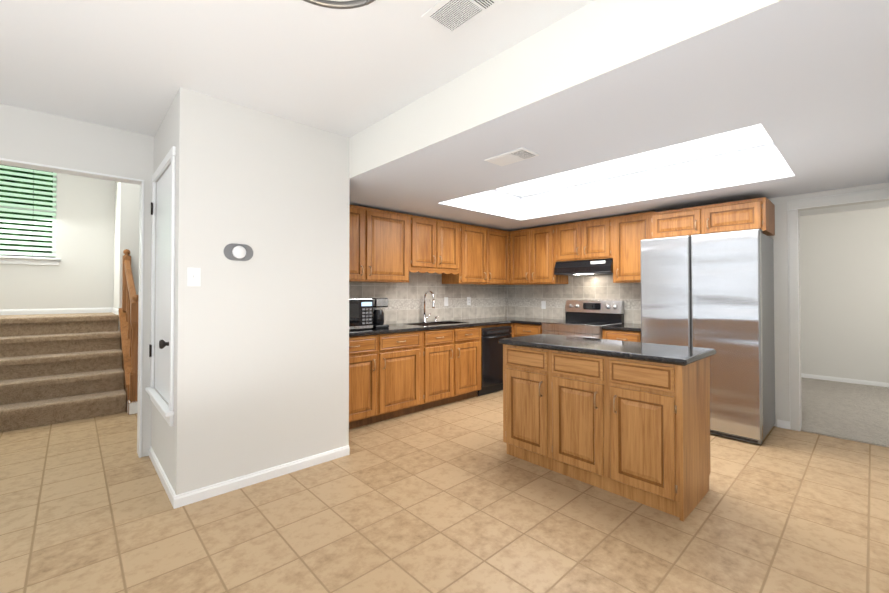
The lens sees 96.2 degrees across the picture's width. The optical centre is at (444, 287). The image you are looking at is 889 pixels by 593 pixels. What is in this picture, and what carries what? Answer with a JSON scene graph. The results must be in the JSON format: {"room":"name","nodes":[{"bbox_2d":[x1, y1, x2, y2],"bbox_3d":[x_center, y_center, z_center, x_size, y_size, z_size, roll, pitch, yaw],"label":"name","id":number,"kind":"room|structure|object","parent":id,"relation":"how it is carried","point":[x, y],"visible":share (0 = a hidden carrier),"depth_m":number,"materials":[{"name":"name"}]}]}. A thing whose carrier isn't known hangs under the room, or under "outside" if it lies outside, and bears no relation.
{"room":"kitchen","nodes":[
{"label":"kitchen","id":0,"kind":"room"},
{"bbox_2d":[0,173,114,309],"bbox_3d":[-5.649,-0.601,5.055,2.490,3.900,0.120,1,-1,-43],"label":"wall","id":1,"kind":"structure","parent":0,"point":[81,275],"depth_m":5.50,"materials":[{"name":"white paint"}]},
{"bbox_2d":[0,172,56,257],"bbox_3d":[-5.663,-1.036,5.075,1.048,1.268,0.040,1,-1,-43],"label":"window","id":2,"kind":"structure","parent":1,"relation":"in","point":[28,209],"depth_m":5.39,"materials":[{"name":"white"}]},
{"bbox_2d":[0,165,56,257],"bbox_3d":[-5.627,-1.036,5.037,1.042,1.267,0.044,1,-1,-43],"label":"window blinds","id":3,"kind":"object","parent":2,"relation":"attached to","point":[32,253],"visible":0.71,"depth_m":5.21,"materials":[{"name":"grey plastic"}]},
{"bbox_2d":[0,255,60,265],"bbox_3d":[-5.598,-0.352,4.997,1.150,0.100,0.070,1,-1,-43],"label":"trim","id":4,"kind":"structure","parent":1,"relation":"attached to","point":[27,260],"depth_m":5.18,"materials":[{"name":"white wood"}]},
{"bbox_2d":[0,307,110,314],"bbox_3d":[-5.603,0.312,4.993,2.250,0.072,0.014,1,-1,-43],"label":"baseboard","id":5,"kind":"structure","parent":1,"relation":"attached to","point":[55,311],"depth_m":5.34,"materials":[{"name":"white wood"}]},
{"bbox_2d":[0,103,153,456],"bbox_3d":[-1.814,-0.619,3.737,7.700,3.900,0.120,1,-1,-43],"label":"wall","id":6,"kind":"structure","parent":0,"point":[28,135],"depth_m":2.95,"materials":[{"name":"white paint"}]},
{"bbox_2d":[0,158,143,457],"bbox_3d":[-2.852,0.234,2.757,1.219,2.170,0.140,1,-1,-43],"label":"trim","id":7,"kind":"structure","parent":6,"relation":"attached to","point":[3,161],"depth_m":3.11,"materials":[{"name":"white wood"}]},
{"bbox_2d":[461,223,508,284],"bbox_3d":[0.458,-0.430,5.529,1.029,0.770,0.344,1,-1,-43],"label":"upper cabinet","id":8,"kind":"object","parent":6,"relation":"attached to","point":[484,251],"depth_m":5.37,"materials":[{"name":"brown wood"}]},
{"bbox_2d":[113,181,132,331],"bbox_3d":[-4.401,-0.596,5.454,0.120,3.900,1.000,1,-1,-43],"label":"wall","id":9,"kind":"structure","parent":0,"point":[123,217],"depth_m":5.12,"materials":[{"name":"white paint"}]},
{"bbox_2d":[111,307,118,314],"bbox_3d":[-4.456,0.317,5.403,0.014,0.072,0.930,1,-1,-43],"label":"baseboard","id":10,"kind":"structure","parent":9,"relation":"attached to","point":[116,311],"depth_m":5.42,"materials":[{"name":"white"}]},
{"bbox_2d":[132,184,139,294],"bbox_3d":[-3.380,-0.591,5.804,1.850,3.900,0.120,1,-1,-43],"label":"wall","id":11,"kind":"structure","parent":0,"point":[135,230],"depth_m":5.16,"materials":[{"name":"white paint"}]},
{"bbox_2d":[151,87,349,494],"bbox_3d":[-1.542,0.059,3.182,1.153,2.530,1.050,1,-1,-43],"label":"wall","id":12,"kind":"structure","parent":0,"point":[261,358],"depth_m":2.71,"materials":[{"name":"white paint"}]},
{"bbox_2d":[149,165,170,402],"bbox_3d":[-1.997,-0.026,2.810,0.102,1.582,0.758,1,-1,-43],"label":"pantry door","id":13,"kind":"structure","parent":12,"relation":"in","point":[162,287],"depth_m":2.83,"materials":[{"name":"white painted wood"},{"name":"dark bronze metal"}]},
{"bbox_2d":[146,146,175,426],"bbox_3d":[-1.975,-0.007,2.806,0.095,1.743,0.906,1,-1,-43],"label":"door frame","id":14,"kind":"structure","parent":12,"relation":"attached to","point":[165,410],"depth_m":2.51,"materials":[{"name":"white wood"}]},
{"bbox_2d":[149,446,174,503],"bbox_3d":[-1.972,1.283,2.771,0.014,0.072,1.040,1,-1,-43],"label":"baseboard","id":15,"kind":"structure","parent":12,"relation":"attached to","point":[164,480],"depth_m":2.71,"materials":[{"name":"white wood"}]},
{"bbox_2d":[187,267,200,285],"bbox_3d":[-1.540,-0.066,2.455,0.072,0.116,0.016,1,-1,-43],"label":"switch plate","id":16,"kind":"object","parent":12,"relation":"attached to","point":[193,276],"visible":1,"depth_m":2.46,"materials":[{"name":"white plastic"}]},
{"bbox_2d":[224,243,252,260],"bbox_3d":[-1.351,-0.233,2.627,0.180,0.110,0.026,1,-1,-43],"label":"thermostat","id":17,"kind":"object","parent":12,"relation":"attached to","point":[239,252],"visible":1,"depth_m":2.62,"materials":[{"name":"grey plastic"}]},
{"bbox_2d":[172,445,349,508],"bbox_3d":[-1.184,1.283,2.772,1.167,0.072,0.014,1,-1,-43],"label":"baseboard","id":18,"kind":"structure","parent":12,"relation":"attached to","point":[196,495],"depth_m":2.68,"materials":[{"name":"white wood"}]},
{"bbox_2d":[349,204,412,282],"bbox_3d":[-0.929,-0.447,4.235,1.163,0.770,0.344,1,-1,-43],"label":"upper cabinet","id":19,"kind":"object","parent":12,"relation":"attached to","point":[380,241],"depth_m":4.23,"materials":[{"name":"brown wood"}]},
{"bbox_2d":[0,0,593,136],"bbox_3d":[-0.871,-1.295,0.208,4.253,0.100,6.340,1,-1,-43],"label":"ceiling","id":20,"kind":"structure","parent":0,"point":[131,65],"depth_m":2.09,"materials":[{"name":"white paint"}]},
{"bbox_2d":[303,0,374,8],"bbox_3d":[-0.357,-1.078,1.193,0.405,0.309,0.405,1,-1,-43],"label":"pendant light fixture","id":21,"kind":"object","parent":20,"relation":"hanging from","point":[341,4],"visible":1,"depth_m":1.38,"materials":[{"name":"silver metal"}]},
{"bbox_2d":[421,0,502,35],"bbox_3d":[0.073,-1.219,1.751,0.200,0.010,0.310,1,-1,-43],"label":"ceiling vent","id":22,"kind":"object","parent":20,"relation":"in","point":[452,17],"visible":1,"depth_m":1.77,"materials":[{"name":"white plastic"}]},
{"bbox_2d":[349,272,504,323],"bbox_3d":[-0.260,0.062,5.093,3.325,0.826,0.004,1,-1,-43],"label":"tile backsplash","id":23,"kind":"structure","parent":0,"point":[405,302],"depth_m":5.17,"materials":[{"name":"grey tile"}]},
{"bbox_2d":[444,297,447,305],"bbox_3d":[0.027,0.188,5.345,0.072,0.116,0.014,1,-1,-43],"label":"outlet","id":24,"kind":"object","parent":23,"relation":"attached to","point":[445,298],"depth_m":5.34,"materials":[{"name":"white plastic"}]},
{"bbox_2d":[467,297,470,304],"bbox_3d":[0.346,0.192,5.648,0.072,0.116,0.007,1,-1,-43],"label":"outlet","id":25,"kind":"object","parent":23,"relation":"attached to","point":[468,298],"depth_m":5.65,"materials":[{"name":"white plastic"}]},
{"bbox_2d":[413,215,460,283],"bbox_3d":[-0.211,-0.438,4.905,0.800,0.770,0.344,1,-1,-43],"label":"upper cabinet","id":26,"kind":"object","parent":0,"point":[436,243],"depth_m":4.80,"materials":[{"name":"brown wood"}]},
{"bbox_2d":[0,390,888,592],"bbox_3d":[-0.913,1.367,2.664,7.590,0.100,10.040,1,-1,-43],"label":"floor","id":27,"kind":"structure","parent":0,"point":[453,497],"depth_m":2.23,"materials":[{"name":"beige tile"}]},
{"bbox_2d":[0,312,125,431],"bbox_3d":[-4.913,0.836,4.248,2.242,1.004,2.025,1,-1,-43],"label":"stairs","id":28,"kind":"structure","parent":27,"relation":"on","point":[57,368],"depth_m":4.28,"materials":[{"name":"brown carpet"}]},
{"bbox_2d":[119,249,138,414],"bbox_3d":[-3.661,0.425,4.654,0.145,1.836,1.151,1,-1,-43],"label":"balustrade","id":29,"kind":"object","parent":27,"relation":"on","point":[128,315],"visible":0.85,"depth_m":4.49,"materials":[{"name":"brown wood"}]},
{"bbox_2d":[349,337,424,428],"bbox_3d":[-0.851,0.899,4.098,1.113,0.874,0.624,1,-1,-43],"label":"base cabinet","id":30,"kind":"object","parent":27,"relation":"on","point":[398,369],"depth_m":3.94,"materials":[{"name":"brown wood"}]},
{"bbox_2d":[349,317,556,344],"bbox_3d":[0.107,0.450,4.692,3.316,0.040,1.072,1,-1,-43],"label":"countertop","id":31,"kind":"structure","parent":30,"relation":"on","point":[402,332],"depth_m":4.50,"materials":[{"name":"black stone"}]},
{"bbox_2d":[349,298,372,329],"bbox_3d":[-1.042,0.265,4.012,0.520,0.310,0.393,1,-1,-43],"label":"microwave","id":32,"kind":"object","parent":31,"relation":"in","point":[360,313],"visible":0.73,"depth_m":3.95,"materials":[{"name":"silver metal"}]},
{"bbox_2d":[372,298,388,327],"bbox_3d":[-0.746,0.266,4.270,0.165,0.315,0.300,1,-1,-43],"label":"coffee maker","id":33,"kind":"object","parent":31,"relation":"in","point":[378,316],"visible":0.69,"depth_m":4.17,"materials":[{"name":"black plastic"}]},
{"bbox_2d":[422,290,439,322],"bbox_3d":[-0.131,0.235,5.015,0.237,0.398,0.217,1,-1,-43],"label":"faucet","id":34,"kind":"object","parent":31,"relation":"on","point":[433,301],"depth_m":5.00,"materials":[{"name":"silver metal"}]},
{"bbox_2d":[425,333,480,408],"bbox_3d":[-0.110,0.908,4.790,0.915,0.874,0.624,1,-1,-43],"label":"base cabinet","id":35,"kind":"object","parent":27,"relation":"on","point":[453,362],"depth_m":4.56,"materials":[{"name":"brown wood"}]},
{"bbox_2d":[478,326,511,395],"bbox_3d":[0.488,0.931,5.310,0.582,0.842,0.651,1,-1,-43],"label":"dishwasher","id":36,"kind":"object","parent":27,"relation":"on","point":[491,364],"visible":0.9,"depth_m":5.04,"materials":[{"name":"black metal"}]},
{"bbox_2d":[513,325,541,336],"bbox_3d":[1.299,0.916,5.382,0.623,0.874,0.469,1,-1,-43],"label":"base cabinet","id":37,"kind":"object","parent":27,"relation":"on","point":[533,329],"depth_m":5.15,"materials":[{"name":"brown wood"}]},
{"bbox_2d":[541,300,623,338],"bbox_3d":[1.681,0.754,4.901,0.697,1.185,0.754,1,-1,-43],"label":"range","id":38,"kind":"object","parent":27,"relation":"on","point":[588,318],"visible":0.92,"depth_m":4.91,"materials":[{"name":"silver metal"}]},
{"bbox_2d":[498,342,710,521],"bbox_3d":[1.085,0.883,2.880,0.602,0.874,1.280,1,-1,-43],"label":"kitchen island","id":39,"kind":"object","parent":27,"relation":"on","point":[629,419],"depth_m":2.54,"materials":[{"name":"brown wood"}]},
{"bbox_2d":[498,334,715,365],"bbox_3d":[1.110,0.426,2.909,0.635,0.039,1.340,1,-1,-43],"label":"island countertop","id":40,"kind":"structure","parent":39,"relation":"on","point":[687,355],"depth_m":2.69,"materials":[{"name":"black stone"}]},
{"bbox_2d":[602,329,640,341],"bbox_3d":[2.132,0.904,4.489,0.623,0.874,0.455,1,-1,-43],"label":"base cabinet","id":41,"kind":"object","parent":27,"relation":"on","point":[634,335],"depth_m":4.27,"materials":[{"name":"brown wood"}]},
{"bbox_2d":[602,323,640,328],"bbox_3d":[2.129,0.447,4.490,0.634,0.040,0.453,1,-1,-43],"label":"countertop","id":42,"kind":"structure","parent":41,"relation":"on","point":[623,325],"depth_m":4.37,"materials":[{"name":"black stone"}]},
{"bbox_2d":[640,229,774,444],"bbox_3d":[2.575,0.423,3.928,0.738,1.822,0.960,1,-1,-43],"label":"refrigerator","id":43,"kind":"object","parent":27,"relation":"on","point":[715,291],"visible":0.69,"depth_m":3.55,"materials":[{"name":"grey metal"}]},
{"bbox_2d":[505,274,640,323],"bbox_3d":[1.744,0.066,5.378,0.005,0.826,2.280,1,-1,-43],"label":"tile backsplash","id":44,"kind":"structure","parent":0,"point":[524,301],"depth_m":5.44,"materials":[{"name":"grey tile"}]},
{"bbox_2d":[541,301,545,308],"bbox_3d":[1.418,0.248,5.716,0.006,0.116,0.072,1,-1,-43],"label":"outlet","id":45,"kind":"object","parent":44,"relation":"attached to","point":[543,304],"depth_m":5.71,"materials":[{"name":"white plastic"}]},
{"bbox_2d":[768,182,888,426],"bbox_3d":[2.506,0.079,4.653,0.120,2.530,4.660,1,-1,-43],"label":"wall","id":46,"kind":"structure","parent":0,"point":[781,329],"depth_m":3.80,"materials":[{"name":"white paint"}]},
{"bbox_2d":[509,225,552,284],"bbox_3d":[1.305,-0.429,5.598,0.344,0.770,0.749,1,-1,-43],"label":"upper cabinet","id":47,"kind":"object","parent":46,"relation":"attached to","point":[530,250],"depth_m":5.49,"materials":[{"name":"brown wood"}]},
{"bbox_2d":[553,218,608,283],"bbox_3d":[1.820,-0.436,5.046,0.344,0.770,0.760,1,-1,-43],"label":"upper cabinet","id":48,"kind":"object","parent":46,"relation":"attached to","point":[583,240],"depth_m":4.95,"materials":[{"name":"brown wood"}]},
{"bbox_2d":[554,258,612,275],"bbox_3d":[1.810,-0.249,5.034,0.368,0.174,0.750,1,-1,-43],"label":"range hood","id":49,"kind":"object","parent":46,"relation":"attached to","point":[590,267],"visible":0.96,"depth_m":4.90,"materials":[{"name":"black metal"}]},
{"bbox_2d":[349,0,888,230],"bbox_3d":[1.244,-1.087,3.492,3.330,0.430,4.420,1,-1,-43],"label":"ceiling","id":50,"kind":"structure","parent":46,"relation":"attached to","point":[804,84],"depth_m":2.14,"materials":[{"name":"white paint"}]},
{"bbox_2d":[485,147,538,165],"bbox_3d":[0.453,-0.877,2.696,0.190,0.010,0.320,1,-1,-43],"label":"air vent","id":51,"kind":"object","parent":50,"relation":"in","point":[514,156],"visible":1,"depth_m":2.68,"materials":[{"name":"white plastic"}]},
{"bbox_2d":[497,124,772,195],"bbox_3d":[1.340,-1.163,3.610,1.310,0.010,2.520,1,-1,-43],"label":"light panel","id":52,"kind":"object","parent":50,"relation":"attached to","point":[750,136],"visible":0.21,"depth_m":3.61,"materials":[{"name":"white plastic"}]},
{"bbox_2d":[609,212,648,282],"bbox_3d":[2.234,-0.442,4.602,0.344,0.770,0.455,1,-1,-43],"label":"upper cabinet","id":53,"kind":"object","parent":46,"relation":"attached to","point":[626,232],"depth_m":4.53,"materials":[{"name":"brown wood"}]},
{"bbox_2d":[649,206,700,238],"bbox_3d":[2.507,-0.645,4.209,0.484,0.295,0.485,1,-1,-43],"label":"upper cabinet","id":54,"kind":"object","parent":46,"relation":"attached to","point":[684,221],"depth_m":4.04,"materials":[{"name":"brown wood"}]},
{"bbox_2d":[701,197,774,235],"bbox_3d":[2.838,-0.650,3.855,0.484,0.295,0.485,1,-1,-43],"label":"upper cabinet","id":55,"kind":"object","parent":46,"relation":"attached to","point":[757,213],"depth_m":3.68,"materials":[{"name":"brown wood"}]},
{"bbox_2d":[787,188,888,430],"bbox_3d":[3.686,0.252,3.373,0.133,2.150,1.179,1,-1,-43],"label":"trim","id":56,"kind":"structure","parent":46,"relation":"attached to","point":[838,200],"depth_m":3.72,"materials":[{"name":"white wood"}]},
{"bbox_2d":[799,207,888,382],"bbox_3d":[6.102,0.087,5.328,0.120,2.530,5.500,1,-1,-43],"label":"wall","id":57,"kind":"structure","parent":0,"point":[844,280],"depth_m":5.67,"materials":[{"name":"white paint"}]},
{"bbox_2d":[801,373,888,386],"bbox_3d":[6.053,1.316,5.266,0.014,0.072,5.500,1,-1,-43],"label":"baseboard","id":58,"kind":"structure","parent":57,"relation":"attached to","point":[847,380],"depth_m":5.65,"materials":[{"name":"white"}]},
{"bbox_2d":[799,201,888,215],"bbox_3d":[5.016,-1.151,4.331,3.090,0.100,5.500,1,-1,-43],"label":"ceiling","id":59,"kind":"structure","parent":0,"point":[846,208],"depth_m":5.48,"materials":[{"name":"white paint"}]},
{"bbox_2d":[801,377,888,447],"bbox_3d":[4.976,1.381,4.260,3.200,0.114,5.500,1,-1,-43],"label":"floor","id":60,"kind":"structure","parent":0,"point":[850,411],"depth_m":4.30,"materials":[{"name":"grey carpet"}]},
{"label":"outside","id":61,"kind":"structure","parent":0,"visible":0},
{"bbox_2d":[0,164,52,252],"bbox_3d":[-5.816,-0.984,5.239,1.650,1.970,0.010,1,-1,-43],"label":"trees","id":62,"kind":"object","parent":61,"point":[23,198],"depth_m":5.39,"materials":[{"name":"green plant"}]}
]}

